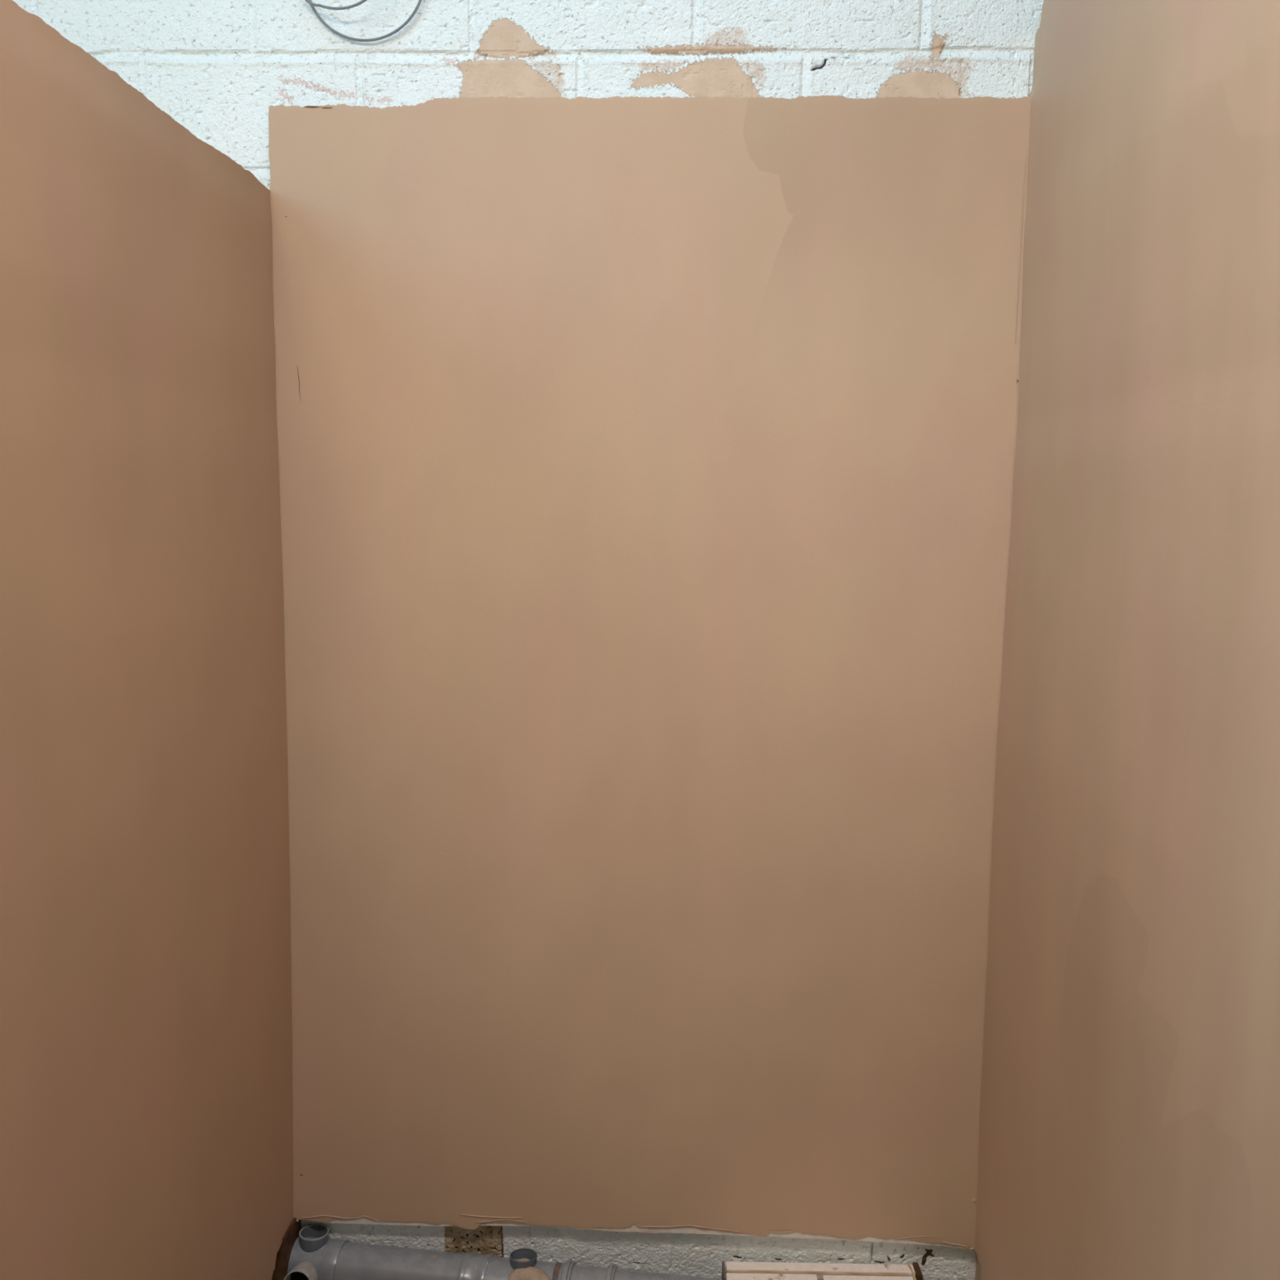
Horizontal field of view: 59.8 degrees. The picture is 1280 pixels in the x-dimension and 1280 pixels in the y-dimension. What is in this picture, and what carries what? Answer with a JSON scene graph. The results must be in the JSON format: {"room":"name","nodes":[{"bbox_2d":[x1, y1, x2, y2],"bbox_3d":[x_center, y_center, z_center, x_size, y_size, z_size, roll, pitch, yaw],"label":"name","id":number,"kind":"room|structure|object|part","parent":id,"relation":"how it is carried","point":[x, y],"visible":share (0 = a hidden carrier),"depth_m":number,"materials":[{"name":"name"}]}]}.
{"room":"building under construction","nodes":[
{"label":"building under construction","id":0,"kind":"room"},
{"bbox_2d":[0,0,301,1279],"bbox_3d":[-0.883,0.378,1.598,0.177,2.424,1.700,1,7,2],"label":"wall","id":1,"kind":"structure","parent":0,"point":[146,1095],"depth_m":1.73,"materials":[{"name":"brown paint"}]},
{"bbox_2d":[12,0,1043,1279],"bbox_3d":[-0.199,-0.032,2.435,3.800,3.120,0.125,1,7,2],"label":"wall","id":2,"kind":"structure","parent":0,"point":[217,68],"depth_m":2.25,"materials":[{"name":"white brick"}]},
{"bbox_2d":[305,0,422,41],"bbox_3d":[-0.556,-1.323,2.208,0.256,0.242,0.048,1,7,4],"label":"cable loop","id":3,"kind":"object","parent":2,"relation":"attached to","point":[312,4],"visible":1,"depth_m":2.23,"materials":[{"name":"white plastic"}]},
{"bbox_2d":[268,95,1031,1250],"bbox_3d":[-0.007,0.129,2.369,1.535,2.441,0.030,1,7,2],"label":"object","id":4,"kind":"structure","parent":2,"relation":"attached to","point":[646,464],"depth_m":2.34,"materials":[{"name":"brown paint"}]},
{"bbox_2d":[974,0,1279,1279],"bbox_3d":[0.773,0.225,1.508,0.123,2.789,1.700,1,7,2],"label":"wall","id":5,"kind":"structure","parent":0,"point":[1130,1105],"depth_m":1.60,"materials":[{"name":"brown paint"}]},
{"bbox_3d":[-0.109,1.792,0.534,4.600,0.112,4.320,1,7,2],"label":"floor","id":6,"kind":"structure","parent":0,"visible":0},
{"bbox_2d":[284,1223,719,1279],"bbox_3d":[-0.317,1.427,2.455,0.976,0.145,0.165,2,7,7],"label":"drain pipe","id":7,"kind":"object","parent":6,"relation":"on","point":[314,1255],"visible":0.98,"depth_m":2.47,"materials":[{"name":"grey plastic"}]},
{"bbox_2d":[284,1262,317,1279],"bbox_3d":[-0.749,1.415,2.459,0.067,0.073,0.064,1,7,2],"label":"socket","id":8,"kind":"object","parent":7,"relation":"attached to","point":[296,1270],"depth_m":2.47,"materials":[{"name":"plastic"}]},
{"bbox_2d":[298,1223,328,1252],"bbox_3d":[-0.740,1.360,2.530,0.066,0.040,0.066,1,7,2],"label":"socket","id":9,"kind":"object","parent":7,"relation":"attached to","point":[312,1237],"depth_m":2.51,"materials":[{"name":"plastic"}]},
{"bbox_2d":[509,1248,537,1270],"bbox_3d":[-0.259,1.378,2.473,0.062,0.035,0.062,1,7,2],"label":"socket","id":10,"kind":"object","parent":7,"relation":"attached to","point":[522,1259],"depth_m":2.47,"materials":[{"name":"grey plastic"}]},
{"bbox_2d":[721,1260,922,1279],"bbox_3d":[0.396,1.470,2.324,0.441,0.115,0.385,1,7,2],"label":"wooden crate","id":11,"kind":"object","parent":6,"relation":"on","point":[734,1270],"visible":1,"depth_m":2.47,"materials":[{"name":"wood"}]},
{"bbox_3d":[0.184,1.468,2.327,0.005,0.112,0.358,1,7,0],"label":"panel","id":12,"kind":"part","parent":11,"relation":"part of","materials":[{"name":"beige wood"}]}
]}

